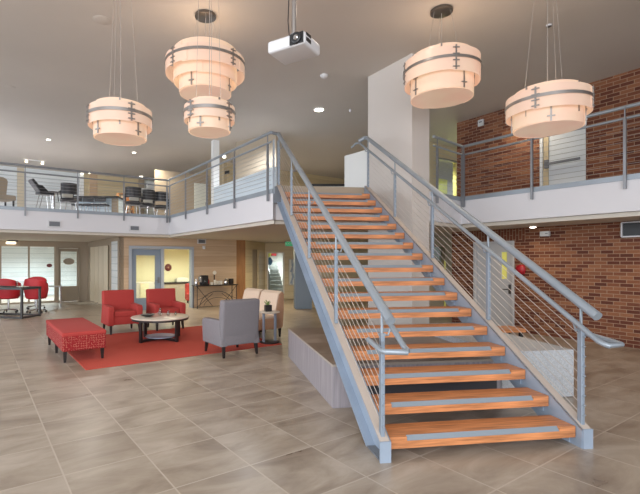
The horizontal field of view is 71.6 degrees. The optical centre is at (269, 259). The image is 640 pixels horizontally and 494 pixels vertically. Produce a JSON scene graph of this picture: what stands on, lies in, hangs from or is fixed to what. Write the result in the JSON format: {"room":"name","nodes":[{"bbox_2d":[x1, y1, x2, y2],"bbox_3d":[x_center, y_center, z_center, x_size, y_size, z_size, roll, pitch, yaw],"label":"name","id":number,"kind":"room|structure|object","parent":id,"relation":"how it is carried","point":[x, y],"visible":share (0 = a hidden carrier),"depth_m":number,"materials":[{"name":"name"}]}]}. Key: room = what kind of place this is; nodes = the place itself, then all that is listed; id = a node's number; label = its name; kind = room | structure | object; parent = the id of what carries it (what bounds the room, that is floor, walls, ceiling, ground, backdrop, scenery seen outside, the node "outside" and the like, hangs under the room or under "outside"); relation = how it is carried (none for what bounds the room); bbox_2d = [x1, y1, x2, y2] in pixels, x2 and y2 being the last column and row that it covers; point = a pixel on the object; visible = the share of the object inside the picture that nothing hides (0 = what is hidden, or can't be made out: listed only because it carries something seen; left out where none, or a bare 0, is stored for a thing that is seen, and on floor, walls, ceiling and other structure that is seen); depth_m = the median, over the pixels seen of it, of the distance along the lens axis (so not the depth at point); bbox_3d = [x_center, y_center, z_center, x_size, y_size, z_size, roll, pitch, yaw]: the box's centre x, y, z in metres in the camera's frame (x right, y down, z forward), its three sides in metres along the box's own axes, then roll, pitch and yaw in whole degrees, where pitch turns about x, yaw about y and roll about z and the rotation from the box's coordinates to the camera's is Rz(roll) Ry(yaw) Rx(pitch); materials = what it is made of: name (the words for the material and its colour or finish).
{"room":"building lobby","nodes":[
{"label":"building lobby","id":0,"kind":"room"},
{"bbox_2d":[0,165,78,209],"bbox_3d":[-10.492,-2.833,20.762,12.176,2.780,0.152,0,0,-34],"label":"wall","id":1,"kind":"structure","parent":0,"point":[54,183],"depth_m":20.51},
{"bbox_2d":[17,167,23,206],"bbox_3d":[-11.359,-2.820,20.040,0.279,2.754,0.060,0,0,-34],"label":"trim","id":2,"kind":"structure","parent":1,"relation":"attached to","point":[20,180],"depth_m":20.01,"materials":[{"name":"beige"}]},
{"bbox_2d":[79,173,83,195],"bbox_3d":[-9.185,-2.983,21.431,0.183,3.032,0.200,0,0,-34],"label":"trim","id":3,"kind":"structure","parent":1,"relation":"attached to","point":[81,181],"depth_m":21.36,"materials":[{"name":"white paint"}]},
{"bbox_2d":[89,174,97,195],"bbox_3d":[-8.734,-3.026,21.759,0.376,3.075,0.060,0,0,-34],"label":"trim","id":4,"kind":"structure","parent":1,"relation":"attached to","point":[92,184],"depth_m":21.73,"materials":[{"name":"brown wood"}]},
{"bbox_2d":[138,179,143,213],"bbox_3d":[-6.746,-3.210,23.073,0.291,3.263,0.120,0,0,-34],"label":"trim","id":5,"kind":"structure","parent":1,"relation":"attached to","point":[139,180],"depth_m":23.02,"materials":[{"name":"beige"}]},
{"bbox_2d":[1,246,77,295],"bbox_3d":[-13.674,-1.823,19.228,13.000,7.000,0.201,0,0,-34],"label":"wall","id":6,"kind":"structure","parent":0,"point":[14,259],"depth_m":20.86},
{"bbox_2d":[0,240,86,304],"bbox_3d":[-11.310,0.467,15.708,8.999,2.420,0.123,0,0,-34],"label":"wall","id":7,"kind":"structure","parent":0,"point":[83,245],"depth_m":17.55,"materials":[{"name":"beige"}]},
{"bbox_2d":[0,246,29,302],"bbox_3d":[-9.741,0.547,16.750,2.774,2.140,0.100,0,0,-34],"label":"window","id":8,"kind":"structure","parent":7,"relation":"in","point":[0,246],"depth_m":16.98,"materials":[{"name":"clear glass"}]},
{"bbox_2d":[57,247,79,301],"bbox_3d":[-8.152,0.577,17.817,0.838,2.200,0.200,0,0,-34],"label":"door","id":9,"kind":"structure","parent":7,"relation":"in","point":[68,293],"depth_m":17.79,"materials":[{"name":"beige wood"}]},
{"bbox_2d":[84,174,118,195],"bbox_3d":[-8.445,-3.055,22.002,1.774,3.105,0.060,0,0,-34],"label":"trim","id":10,"kind":"structure","parent":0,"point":[111,190],"depth_m":22.06,"materials":[{"name":"brown wood"}]},
{"bbox_2d":[87,237,123,305],"bbox_3d":[-6.126,0.467,16.167,0.120,2.420,4.899,0,0,-34],"label":"wall","id":11,"kind":"structure","parent":0,"point":[104,242],"depth_m":15.19,"materials":[{"name":"beige"}]},
{"bbox_2d":[90,245,108,303],"bbox_3d":[-6.369,0.552,16.529,0.214,2.130,2.933,0,0,-34],"label":"door","id":12,"kind":"structure","parent":11,"relation":"in","point":[99,256],"depth_m":16.38,"materials":[{"name":"beige wood"}]},
{"bbox_2d":[111,241,116,289],"bbox_3d":[-5.182,0.352,14.689,0.021,1.950,0.822,0,0,-34],"label":"window","id":13,"kind":"structure","parent":11,"relation":"in","point":[114,243],"depth_m":14.68,"materials":[{"name":"white glass"}]},
{"bbox_2d":[119,177,137,213],"bbox_3d":[-7.261,-3.165,22.799,1.081,3.217,0.060,0,0,-34],"label":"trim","id":14,"kind":"structure","parent":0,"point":[120,178],"depth_m":22.70,"materials":[{"name":"brown wood"}]},
{"bbox_2d":[136,249,188,288],"bbox_3d":[-4.643,0.467,17.886,4.300,2.420,0.101,0,0,-34],"label":"wall","id":15,"kind":"structure","parent":0,"point":[178,259],"depth_m":18.11,"materials":[{"name":"beige paint"}]},
{"bbox_2d":[119,237,235,306],"bbox_3d":[-3.076,0.467,15.355,4.279,2.420,0.150,0,0,-34],"label":"wall","id":16,"kind":"structure","parent":0,"point":[219,256],"depth_m":15.82,"materials":[{"name":"beige wood"}]},
{"bbox_2d":[129,246,193,309],"bbox_3d":[-3.664,0.607,14.928,2.262,2.140,0.223,0,0,-34],"label":"door","id":17,"kind":"structure","parent":16,"relation":"in","point":[158,251],"depth_m":14.80,"materials":[{"name":"grey metal"}]},
{"bbox_2d":[154,169,209,215],"bbox_3d":[-3.628,-2.533,18.307,2.402,2.180,0.100,0,0,-34],"label":"wall","id":18,"kind":"structure","parent":0,"point":[160,174],"depth_m":18.12,"materials":[{"name":"beige"}]},
{"bbox_2d":[194,183,205,208],"bbox_3d":[-2.922,-2.343,18.653,0.600,1.800,0.085,0,0,-34],"label":"door","id":19,"kind":"structure","parent":18,"relation":"in","point":[200,185],"depth_m":18.62,"materials":[{"name":"white"}]},
{"bbox_2d":[195,162,226,204],"bbox_3d":[-3.638,-2.833,21.592,0.150,2.780,6.130,0,0,-34],"label":"wall","id":20,"kind":"structure","parent":0,"point":[225,163],"depth_m":19.25,"materials":[{"name":"beige"}]},
{"bbox_2d":[236,240,244,298],"bbox_3d":[-1.110,0.467,16.593,0.351,2.420,0.100,0,0,-20],"label":"wall","id":21,"kind":"structure","parent":0,"point":[240,244],"depth_m":16.54,"materials":[{"name":"brown wood"}]},
{"bbox_2d":[214,167,276,203],"bbox_3d":[-0.890,-1.993,13.731,0.120,1.100,4.025,0,0,-31],"label":"wall","id":22,"kind":"structure","parent":0,"point":[261,175],"depth_m":13.31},
{"bbox_2d":[211,140,218,203],"bbox_3d":[-1.939,-2.833,15.588,0.220,2.780,0.220,0,0,-31],"label":"column","id":23,"kind":"structure","parent":22,"relation":"attached to","point":[214,143],"depth_m":15.51,"materials":[{"name":"white paint"}]},
{"bbox_2d":[245,240,264,289],"bbox_3d":[-0.617,0.467,17.768,0.101,2.420,2.404,0,0,17],"label":"wall","id":24,"kind":"structure","parent":0,"point":[249,245],"depth_m":17.94,"materials":[{"name":"beige paint"}]},
{"bbox_2d":[252,249,256,288],"bbox_3d":[-0.658,0.627,17.737,0.040,2.100,0.712,0,0,17],"label":"door","id":25,"kind":"structure","parent":24,"relation":"in","point":[254,252],"depth_m":17.77,"materials":[{"name":"beige wood"}]},
{"bbox_2d":[236,134,277,178],"bbox_3d":[-0.469,-2.833,15.177,1.897,2.780,0.120,0,0,41],"label":"wall","id":26,"kind":"structure","parent":0,"point":[271,137],"depth_m":15.15,"materials":[{"name":"beige paint"}]},
{"bbox_2d":[268,253,282,284],"bbox_3d":[-0.267,-0.023,22.579,3.076,3.400,0.100,0,0,-8],"label":"wall","id":27,"kind":"structure","parent":0,"point":[278,258],"depth_m":22.64,"materials":[{"name":"white paint"}]},
{"bbox_2d":[222,163,343,185],"bbox_3d":[2.958,-2.833,22.412,12.037,2.780,0.151,0,0,-34],"label":"wall","id":28,"kind":"structure","parent":0,"point":[314,179],"depth_m":21.23,"materials":[{"name":"beige paint"}]},
{"bbox_2d":[265,243,367,298],"bbox_3d":[2.587,0.467,19.359,5.667,2.420,0.121,0,0,-8],"label":"wall","id":29,"kind":"structure","parent":0,"point":[288,251],"depth_m":19.23,"materials":[{"name":"beige paint"}]},
{"bbox_2d":[267,252,283,292],"bbox_3d":[0.242,0.554,19.015,0.756,1.790,0.140,0,0,-8],"label":"door frame","id":30,"kind":"structure","parent":29,"relation":"in","point":[267,252],"depth_m":18.95,"materials":[{"name":"beige wood"}]},
{"bbox_2d":[289,259,293,284],"bbox_3d":[0.972,0.520,19.032,0.340,1.150,0.042,0,0,-8],"label":"framed picture","id":31,"kind":"object","parent":29,"relation":"attached to","point":[291,261],"visible":0.71,"depth_m":19.01,"materials":[{"name":"beige"}]},
{"bbox_2d":[0,295,639,493],"bbox_3d":[0.000,1.777,8.000,60.000,0.200,60.000,0,0,-34],"label":"floor","id":32,"kind":"structure","parent":0,"point":[245,421],"depth_m":4.33,"materials":[{"name":"tile"}]},
{"bbox_2d":[0,278,20,312],"bbox_3d":[-8.348,1.127,14.035,0.738,1.100,0.650,0,0,-6],"label":"swivel chair","id":33,"kind":"object","parent":32,"relation":"on","point":[4,294],"visible":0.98,"depth_m":13.81,"materials":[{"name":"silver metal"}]},
{"bbox_2d":[0,286,40,318],"bbox_3d":[-7.934,1.234,13.094,2.005,0.885,0.755,0,0,13],"label":"meeting table","id":34,"kind":"object","parent":32,"relation":"on","point":[21,289],"visible":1,"depth_m":12.86,"materials":[{"name":"black metal"}]},
{"bbox_2d":[23,276,46,309],"bbox_3d":[-8.055,1.127,15.114,0.738,1.100,0.650,0,0,-17],"label":"swivel chair","id":35,"kind":"object","parent":32,"relation":"on","point":[43,279],"visible":0.32,"depth_m":15.30,"materials":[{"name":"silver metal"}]},
{"bbox_2d":[24,279,48,313],"bbox_3d":[-7.433,1.127,13.985,0.738,1.100,0.650,0,0,11],"label":"swivel chair","id":36,"kind":"object","parent":32,"relation":"on","point":[30,293],"visible":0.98,"depth_m":13.74,"materials":[{"name":"red fabric"}]},
{"bbox_2d":[136,281,153,297],"bbox_3d":[-4.963,1.257,17.178,0.800,0.800,0.420,0,0,-34],"label":"base cabinet","id":37,"kind":"object","parent":32,"relation":"on","point":[141,287],"visible":0.3,"depth_m":16.96,"materials":[{"name":"beige"}]},
{"bbox_2d":[154,281,188,300],"bbox_3d":[-3.718,1.287,18.026,1.900,0.780,0.560,0,0,-34],"label":"reception desk","id":38,"kind":"object","parent":32,"relation":"on","point":[179,287],"visible":0.29,"depth_m":17.74,"materials":[{"name":"beige"}]},
{"bbox_2d":[154,281,188,283],"bbox_3d":[-3.718,0.927,18.026,1.900,0.060,0.560,0,0,-34],"label":"countertop","id":39,"kind":"structure","parent":38,"relation":"on","point":[188,281],"depth_m":17.66,"materials":[{"name":"black"}]},
{"bbox_2d":[68,326,281,369],"bbox_3d":[-2.151,1.671,9.005,3.660,0.012,3.120,0,0,-34],"label":"area rug","id":40,"kind":"object","parent":32,"relation":"on","point":[121,349],"visible":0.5,"depth_m":8.19,"materials":[{"name":"red carpet"}]},
{"bbox_2d":[46,317,105,362],"bbox_3d":[-3.582,1.419,8.039,0.690,0.490,1.930,0,0,-34],"label":"ottoman bench","id":41,"kind":"object","parent":40,"relation":"on","point":[68,334],"visible":1,"depth_m":7.37,"materials":[{"name":"red fabric"}]},
{"bbox_2d":[101,289,142,334],"bbox_3d":[-3.463,1.188,10.258,0.770,0.952,0.758,0,0,-34],"label":"armchair","id":42,"kind":"object","parent":40,"relation":"on","point":[118,306],"visible":0.84,"depth_m":10.20,"materials":[{"name":"red fabric"}]},
{"bbox_2d":[114,309,135,316],"bbox_3d":[-3.429,1.229,10.208,0.510,0.130,0.520,0,0,-34],"label":"seat cushion","id":43,"kind":"object","parent":42,"relation":"on","point":[117,312],"depth_m":10.03,"materials":[{"name":"red fabric"}]},
{"bbox_2d":[131,313,188,342],"bbox_3d":[-2.300,1.421,9.240,1.200,0.487,1.200,0,0,36],"label":"coffee table","id":44,"kind":"object","parent":40,"relation":"on","point":[158,317],"visible":0.92,"depth_m":8.99,"materials":[{"name":"stone"}]},
{"bbox_2d":[146,333,174,338],"bbox_3d":[-2.300,1.593,9.240,0.600,0.018,0.600,0,0,36],"label":"shelf","id":45,"kind":"object","parent":44,"relation":"attached to","point":[157,335],"depth_m":9.11,"materials":[{"name":"metal"}]},
{"bbox_2d":[146,288,185,330],"bbox_3d":[-2.571,1.188,10.789,0.770,0.952,0.758,0,0,-34],"label":"armchair","id":46,"kind":"object","parent":40,"relation":"on","point":[162,300],"visible":0.62,"depth_m":10.83,"materials":[{"name":"red fabric"}]},
{"bbox_2d":[160,306,179,312],"bbox_3d":[-2.538,1.229,10.739,0.510,0.130,0.520,0,0,-34],"label":"seat cushion","id":47,"kind":"object","parent":46,"relation":"on","point":[163,309],"depth_m":10.59,"materials":[{"name":"red fabric"}]},
{"bbox_2d":[202,298,259,358],"bbox_3d":[-0.697,1.173,7.916,0.780,0.982,0.800,0,0,-34],"label":"armchair","id":48,"kind":"object","parent":40,"relation":"on","point":[237,323],"visible":1,"depth_m":7.61,"materials":[{"name":"grey fabric"}]},
{"bbox_2d":[243,288,262,331],"bbox_3d":[-0.608,1.169,10.264,0.724,0.990,0.717,0,0,-34],"label":"slipper chair","id":49,"kind":"object","parent":40,"relation":"on","point":[248,292],"visible":0.16,"depth_m":10.35,"materials":[{"name":"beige fabric"}]},
{"bbox_2d":[243,288,262,298],"bbox_3d":[-0.447,0.958,10.372,0.210,0.568,0.683,0,0,-34],"label":"cushion","id":50,"kind":"object","parent":49,"relation":"on","point":[248,292],"depth_m":10.36,"materials":[{"name":"beige fabric"}]},
{"bbox_2d":[259,310,279,343],"bbox_3d":[-0.010,1.349,8.880,0.430,0.630,0.430,0,0,-34],"label":"side table","id":51,"kind":"object","parent":40,"relation":"on","point":[263,341],"visible":0.91,"depth_m":8.82,"materials":[{"name":"metal"}]},
{"bbox_2d":[258,289,283,338],"bbox_3d":[-0.190,1.169,9.642,0.724,0.990,0.717,0,0,-34],"label":"slipper chair","id":52,"kind":"object","parent":40,"relation":"on","point":[276,298],"visible":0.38,"depth_m":9.50,"materials":[{"name":"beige fabric"}]},
{"bbox_2d":[259,313,273,318],"bbox_3d":[-0.264,1.223,9.592,0.525,0.069,0.694,0,0,-34],"label":"seat cushion","id":53,"kind":"object","parent":52,"relation":"on","point":[267,316],"depth_m":9.39,"materials":[{"name":"beige fabric"}]},
{"bbox_2d":[259,289,280,314],"bbox_3d":[-0.029,0.958,9.750,0.210,0.568,0.683,0,0,-34],"label":"cushion","id":54,"kind":"object","parent":52,"relation":"on","point":[273,296],"depth_m":9.64,"materials":[{"name":"beige fabric"}]},
{"bbox_2d":[185,283,188,302],"bbox_3d":[-2.780,1.297,17.186,0.900,0.760,0.660,0,0,-34],"label":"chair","id":55,"kind":"object","parent":32,"relation":"on","point":[186,284],"visible":0.3,"depth_m":17.10,"materials":[{"name":"fabric"}]},
{"bbox_2d":[192,284,237,308],"bbox_3d":[-1.945,1.276,15.627,1.636,0.802,0.400,0,0,-34],"label":"console table","id":56,"kind":"object","parent":32,"relation":"on","point":[197,286],"visible":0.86,"depth_m":15.32,"materials":[{"name":"black metal"}]},
{"bbox_2d":[198,275,208,284],"bbox_3d":[-2.317,0.704,15.365,0.330,0.340,0.300,0,0,-34],"label":"coffee machine","id":57,"kind":"object","parent":56,"relation":"on","point":[203,279],"visible":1,"depth_m":15.32,"materials":[{"name":"black plastic"}]},
{"bbox_2d":[268,262,282,291],"bbox_3d":[0.159,0.465,20.920,0.710,2.424,2.136,0,0,-8],"label":"stair","id":58,"kind":"structure","parent":32,"relation":"on","point":[274,279],"depth_m":20.66,"materials":[{"name":"grey concrete"}]},
{"bbox_2d":[294,239,311,308],"bbox_3d":[1.137,0.467,15.258,0.580,2.400,0.500,0,0,-3],"label":"column","id":59,"kind":"structure","parent":32,"relation":"on","point":[302,297],"depth_m":15.01,"materials":[{"name":"blue"}]},
{"bbox_2d":[288,323,573,407],"bbox_3d":[2.018,1.387,6.514,3.040,0.580,2.720,0,0,-8],"label":"wall","id":60,"kind":"structure","parent":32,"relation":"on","point":[309,349],"depth_m":5.36,"materials":[{"name":"grey paint"}]},
{"bbox_2d":[273,132,624,462],"bbox_3d":[1.489,-0.478,6.531,2.159,4.310,6.139,0,0,-8],"label":"staircase","id":61,"kind":"structure","parent":32,"relation":"on","point":[556,418],"depth_m":4.86,"materials":[{"name":"grey"}]},
{"bbox_2d":[498,325,525,336],"bbox_3d":[4.063,1.427,7.672,0.550,0.500,0.420,0,0,-8],"label":"wooden bench","id":62,"kind":"object","parent":32,"relation":"on","point":[506,329],"visible":0.33,"depth_m":7.50,"materials":[{"name":"brown wood"}]},
{"bbox_2d":[0,0,639,194],"bbox_3d":[-0.500,-4.323,15.000,31.000,0.200,38.000,0,0,0],"label":"ceiling","id":63,"kind":"structure","parent":0,"point":[58,61],"depth_m":9.31,"materials":[{"name":"paint"}]},
{"bbox_2d":[93,15,110,24],"bbox_3d":[-2.956,-4.217,7.742,0.300,0.019,0.300,0,0,0],"label":"ceiling speaker","id":64,"kind":"object","parent":63,"relation":"attached to","point":[103,20],"visible":1,"depth_m":7.73,"materials":[{"name":"paint"}]},
{"bbox_2d":[95,17,108,23],"bbox_3d":[-2.956,-4.214,7.742,0.252,0.013,0.252,0,0,0],"label":"grille","id":65,"kind":"object","parent":64,"relation":"attached to","point":[101,20],"depth_m":7.73,"materials":[{"name":"metal"}]},
{"bbox_2d":[86,0,152,145],"bbox_3d":[-2.276,-3.027,6.700,0.958,2.392,0.958,0,0,0],"label":"pendant light","id":66,"kind":"object","parent":63,"relation":"hanging from","point":[118,121],"visible":1,"depth_m":6.39,"materials":[{"name":"beige fabric"}]},
{"bbox_2d":[94,133,145,145],"bbox_3d":[-2.276,-1.840,6.700,0.736,0.010,0.736,0,0,0],"label":"diffuser","id":67,"kind":"object","parent":66,"relation":"attached to","point":[119,139],"depth_m":6.65,"materials":[{"name":"beige"}]},
{"bbox_2d":[164,9,245,100],"bbox_3d":[-1.111,-3.534,7.580,1.378,1.378,1.378,0,0,-11],"label":"pendant light","id":68,"kind":"object","parent":63,"relation":"hanging from","point":[188,63],"visible":0.96,"depth_m":7.16,"materials":[{"name":"beige fabric"}]},
{"bbox_2d":[180,84,229,99],"bbox_3d":[-1.111,-2.853,7.580,0.856,0.010,0.856,0,0,-11],"label":"diffuser","id":69,"kind":"object","parent":68,"relation":"attached to","point":[188,92],"depth_m":7.44,"materials":[{"name":"beige"}]},
{"bbox_2d":[183,0,235,138],"bbox_3d":[-0.853,-3.007,6.200,0.738,2.432,0.738,0,0,-17],"label":"pendant light","id":70,"kind":"object","parent":63,"relation":"hanging from","point":[211,117],"visible":1,"depth_m":5.97,"materials":[{"name":"beige fabric"}]},
{"bbox_2d":[189,126,228,137],"bbox_3d":[-0.853,-1.800,6.200,0.558,0.010,0.558,0,0,-17],"label":"diffuser","id":71,"kind":"object","parent":70,"relation":"attached to","point":[200,131],"depth_m":6.14,"materials":[{"name":"beige"}]},
{"bbox_2d":[268,0,319,64],"bbox_3d":[0.229,-3.136,4.384,0.433,2.173,0.378,0,0,33],"label":"projector","id":72,"kind":"object","parent":63,"relation":"hanging from","point":[298,46],"visible":1,"depth_m":4.33,"materials":[{"name":"grey plastic"}]},
{"bbox_2d":[403,4,482,108],"bbox_3d":[2.896,-3.470,7.430,1.248,1.506,1.248,0,0,38],"label":"pendant light","id":73,"kind":"object","parent":63,"relation":"hanging from","point":[441,75],"visible":1,"depth_m":7.04,"materials":[{"name":"beige fabric"}]},
{"bbox_2d":[411,87,472,108],"bbox_3d":[2.896,-2.726,7.430,0.971,0.010,0.971,0,0,38],"label":"diffuser","id":74,"kind":"object","parent":73,"relation":"attached to","point":[440,97],"depth_m":7.37,"materials":[{"name":"beige"}]},
{"bbox_2d":[505,0,594,137],"bbox_3d":[4.162,-3.088,6.600,1.138,2.270,1.138,0,0,-6],"label":"pendant light","id":75,"kind":"object","parent":63,"relation":"hanging from","point":[553,107],"visible":1,"depth_m":6.26,"materials":[{"name":"beige fabric"}]},
{"bbox_2d":[514,120,582,137],"bbox_3d":[4.162,-1.962,6.600,0.882,0.010,0.882,0,0,-6],"label":"diffuser","id":76,"kind":"object","parent":75,"relation":"attached to","point":[545,128],"depth_m":6.55,"materials":[{"name":"beige"}]},
{"bbox_2d":[0,179,639,234],"bbox_3d":[-0.500,-1.133,15.392,31.000,0.620,29.217,0,0,0],"label":"fascia","id":77,"kind":"structure","parent":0,"point":[610,197],"depth_m":9.62,"materials":[{"name":"white paint"}]},
{"bbox_2d":[0,177,15,205],"bbox_3d":[-8.079,-1.993,13.222,0.640,1.100,0.627,0,0,33],"label":"chair","id":78,"kind":"object","parent":77,"relation":"on","point":[3,182],"visible":0.73,"depth_m":13.41,"materials":[{"name":"beige"}]},
{"bbox_2d":[28,179,53,207],"bbox_3d":[-7.232,-1.976,13.899,0.403,1.074,0.660,0,0,42],"label":"recliner chair","id":79,"kind":"object","parent":77,"relation":"on","point":[37,187],"visible":0.82,"depth_m":13.79,"materials":[{"name":"grey leather"}]},
{"bbox_2d":[47,220,61,227],"bbox_3d":[-6.071,-1.016,12.402,0.360,0.200,0.034,0,0,-34],"label":"air vent","id":80,"kind":"object","parent":77,"relation":"in","point":[50,223],"visible":1,"depth_m":12.39,"materials":[{"name":"grey plastic"}]},
{"bbox_2d":[57,183,76,209],"bbox_3d":[-6.862,-2.014,14.994,0.570,1.149,0.636,0,0,39],"label":"tub chair","id":81,"kind":"object","parent":77,"relation":"on","point":[64,186],"visible":0.77,"depth_m":14.77,"materials":[{"name":"grey leather"}]},
{"bbox_2d":[0,206,168,217],"bbox_3d":[-8.675,-1.398,10.676,12.998,0.090,0.054,0,0,-34],"label":"trim","id":82,"kind":"structure","parent":77,"relation":"attached to","point":[1,207],"depth_m":12.78,"materials":[{"name":"metal"}]},
{"bbox_2d":[0,162,168,222],"bbox_3d":[-8.650,-1.903,10.639,12.998,1.400,0.060,0,0,-34],"label":"balcony railing","id":83,"kind":"object","parent":77,"relation":"attached to","point":[5,163],"visible":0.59,"depth_m":12.71,"materials":[{"name":"grey metal"}]},
{"bbox_2d":[82,197,95,210],"bbox_3d":[-6.675,-1.872,16.340,0.424,0.862,0.409,0,0,0],"label":"counter stool","id":84,"kind":"object","parent":77,"relation":"on","point":[91,199],"visible":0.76,"depth_m":16.14,"materials":[{"name":"grey leather"}]},
{"bbox_2d":[74,196,122,212],"bbox_3d":[-6.549,-1.923,16.900,1.675,0.960,0.800,0,0,0],"label":"countertop","id":85,"kind":"structure","parent":77,"relation":"on","point":[109,199],"depth_m":16.75,"materials":[{"name":"black"}]},
{"bbox_2d":[74,196,122,199],"bbox_3d":[-6.549,-2.373,16.900,1.675,0.060,0.800,0,0,0],"label":"countertop","id":86,"kind":"structure","parent":85,"relation":"on","point":[74,196],"depth_m":16.50,"materials":[{"name":"black"}]},
{"bbox_2d":[94,197,109,211],"bbox_3d":[-6.234,-1.872,16.340,0.424,0.862,0.409,0,0,0],"label":"counter stool","id":87,"kind":"object","parent":77,"relation":"on","point":[96,199],"visible":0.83,"depth_m":16.14,"materials":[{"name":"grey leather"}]},
{"bbox_2d":[125,187,141,213],"bbox_3d":[-4.914,-2.014,15.792,0.636,1.149,0.570,0,0,-34],"label":"tub chair","id":88,"kind":"object","parent":77,"relation":"on","point":[134,191],"visible":0.77,"depth_m":15.58,"materials":[{"name":"black"}]},
{"bbox_2d":[139,189,154,214],"bbox_3d":[-4.576,-2.014,16.396,0.570,1.149,0.636,0,0,27],"label":"tub chair","id":89,"kind":"object","parent":77,"relation":"on","point":[146,194],"visible":0.77,"depth_m":16.16,"materials":[{"name":"black"}]},
{"bbox_2d":[154,191,168,214],"bbox_3d":[-4.186,-2.014,16.890,0.636,1.149,0.570,0,0,-5],"label":"tub chair","id":90,"kind":"object","parent":77,"relation":"on","point":[159,196],"visible":0.58,"depth_m":16.65,"materials":[{"name":"black"}]},
{"bbox_2d":[167,131,271,222],"bbox_3d":[-1.648,-1.903,11.576,0.060,1.400,6.350,0,0,-32],"label":"balcony railing","id":91,"kind":"object","parent":77,"relation":"attached to","point":[267,133],"visible":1,"depth_m":10.33,"materials":[{"name":"metal"}]},
{"bbox_2d":[170,189,273,217],"bbox_3d":[-1.610,-1.398,11.600,0.042,0.090,6.350,0,0,-32],"label":"trim","id":92,"kind":"structure","parent":77,"relation":"attached to","point":[261,193],"depth_m":10.66,"materials":[{"name":"metal"}]},
{"bbox_2d":[271,131,277,193],"bbox_3d":[0.102,-1.973,8.953,0.222,1.260,0.060,0,0,-44],"label":"landing railing","id":93,"kind":"object","parent":77,"relation":"attached to","point":[272,132],"visible":0.76,"depth_m":8.91,"materials":[{"name":"metal"}]},
{"bbox_2d":[312,184,343,186],"bbox_3d":[1.861,-1.898,13.882,1.400,0.910,0.600,0,0,0],"label":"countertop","id":94,"kind":"structure","parent":77,"relation":"on","point":[323,185],"depth_m":13.58,"materials":[{"name":"white"}]},
{"bbox_2d":[432,102,639,206],"bbox_3d":[6.755,-1.913,5.100,1.304,1.420,10.997,0,0,-32],"label":"balcony railing","id":95,"kind":"object","parent":77,"relation":"attached to","point":[625,107],"visible":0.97,"depth_m":8.71,"materials":[{"name":"metal"}]},
{"bbox_2d":[465,173,639,199],"bbox_3d":[7.304,-1.398,5.441,0.041,0.090,10.997,0,0,-32],"label":"trim","id":96,"kind":"structure","parent":77,"relation":"attached to","point":[636,175],"depth_m":8.34,"materials":[{"name":"metal"}]},
{"bbox_2d":[0,211,639,242],"bbox_3d":[-0.500,-0.782,15.341,30.800,0.078,29.117,0,0,0],"label":"ceiling","id":97,"kind":"structure","parent":0,"point":[272,231],"depth_m":11.86,"materials":[{"name":"beige paint"}]},
{"bbox_2d":[344,150,366,186],"bbox_3d":[2.105,-2.008,10.569,0.100,1.130,0.816,0,0,-33],"label":"wall","id":98,"kind":"structure","parent":0,"point":[355,164],"depth_m":10.56,"materials":[{"name":"white paint"}]},
{"bbox_2d":[368,53,428,324],"bbox_3d":[2.799,-1.273,9.685,0.500,5.900,1.334,0,0,-29],"label":"column","id":99,"kind":"structure","parent":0,"point":[401,128],"depth_m":9.31,"materials":[{"name":"grey paint"}]},
{"bbox_2d":[431,191,460,200],"bbox_3d":[3.886,-1.398,9.675,1.309,0.090,0.042,0,0,-40],"label":"trim","id":100,"kind":"structure","parent":99,"relation":"attached to","point":[452,197],"depth_m":9.80,"materials":[{"name":"metal"}]},
{"bbox_2d":[434,247,440,263],"bbox_3d":[6.423,0.467,16.342,5.131,2.420,0.101,0,0,-33],"label":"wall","id":101,"kind":"structure","parent":0,"point":[437,249],"depth_m":16.10,"materials":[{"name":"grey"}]},
{"bbox_2d":[429,237,451,306],"bbox_3d":[5.609,0.467,14.488,4.438,2.420,0.150,0,0,-34],"label":"wall","id":102,"kind":"structure","parent":0,"point":[446,256],"depth_m":14.52,"materials":[{"name":"beige brick"}]},
{"bbox_2d":[429,142,456,195],"bbox_3d":[5.558,-2.833,15.687,3.855,2.780,0.150,0,0,-34],"label":"door frame","id":103,"kind":"structure","parent":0,"point":[432,148],"depth_m":16.04,"materials":[{"name":"beige"}]},
{"bbox_2d":[439,179,446,193],"bbox_3d":[6.006,-2.383,17.404,3.189,1.880,0.101,0,0,-34],"label":"wall","id":104,"kind":"structure","parent":0,"point":[444,182],"depth_m":18.11,"materials":[{"name":"yellow paint"}]},
{"bbox_2d":[452,221,639,348],"bbox_3d":[8.250,0.467,6.338,0.200,2.420,12.815,0,0,-31],"label":"wall","id":105,"kind":"structure","parent":0,"point":[600,266],"depth_m":9.17,"materials":[{"name":"brick"}]},
{"bbox_2d":[473,241,513,325],"bbox_3d":[5.531,0.612,10.811,0.241,2.130,1.042,0,0,-31],"label":"door","id":106,"kind":"structure","parent":105,"relation":"in","point":[500,251],"depth_m":10.74,"materials":[{"name":"grey metal"}]},
{"bbox_2d":[465,228,524,241],"bbox_3d":[5.468,-0.598,10.773,0.010,0.280,1.542,0,0,-31],"label":"trim","id":107,"kind":"structure","parent":105,"relation":"attached to","point":[517,233],"depth_m":10.53,"materials":[{"name":"brick"}]},
{"bbox_2d":[515,264,525,273],"bbox_3d":[5.777,0.220,10.173,0.085,0.240,0.240,0,0,-31],"label":"bell","id":108,"kind":"object","parent":105,"relation":"attached to","point":[520,268],"visible":0.79,"depth_m":10.12,"materials":[{"name":"red metal"}]},
{"bbox_2d":[621,221,639,237],"bbox_3d":[7.036,-0.578,8.060,0.110,0.293,0.981,0,0,-31],"label":"television","id":109,"kind":"object","parent":105,"relation":"attached to","point":[628,229],"depth_m":8.33,"materials":[{"name":"black"}]},
{"bbox_2d":[457,68,639,196],"bbox_3d":[9.488,-2.833,7.634,0.201,2.780,14.000,0,0,-31],"label":"wall","id":110,"kind":"structure","parent":0,"point":[622,89],"depth_m":11.56,"materials":[{"name":"brick"}]},
{"bbox_2d":[540,125,585,185],"bbox_3d":[7.364,-2.558,11.047,0.235,2.230,1.057,0,0,-31],"label":"door","id":111,"kind":"structure","parent":110,"relation":"in","point":[567,170],"depth_m":11.02,"materials":[{"name":"grey"}]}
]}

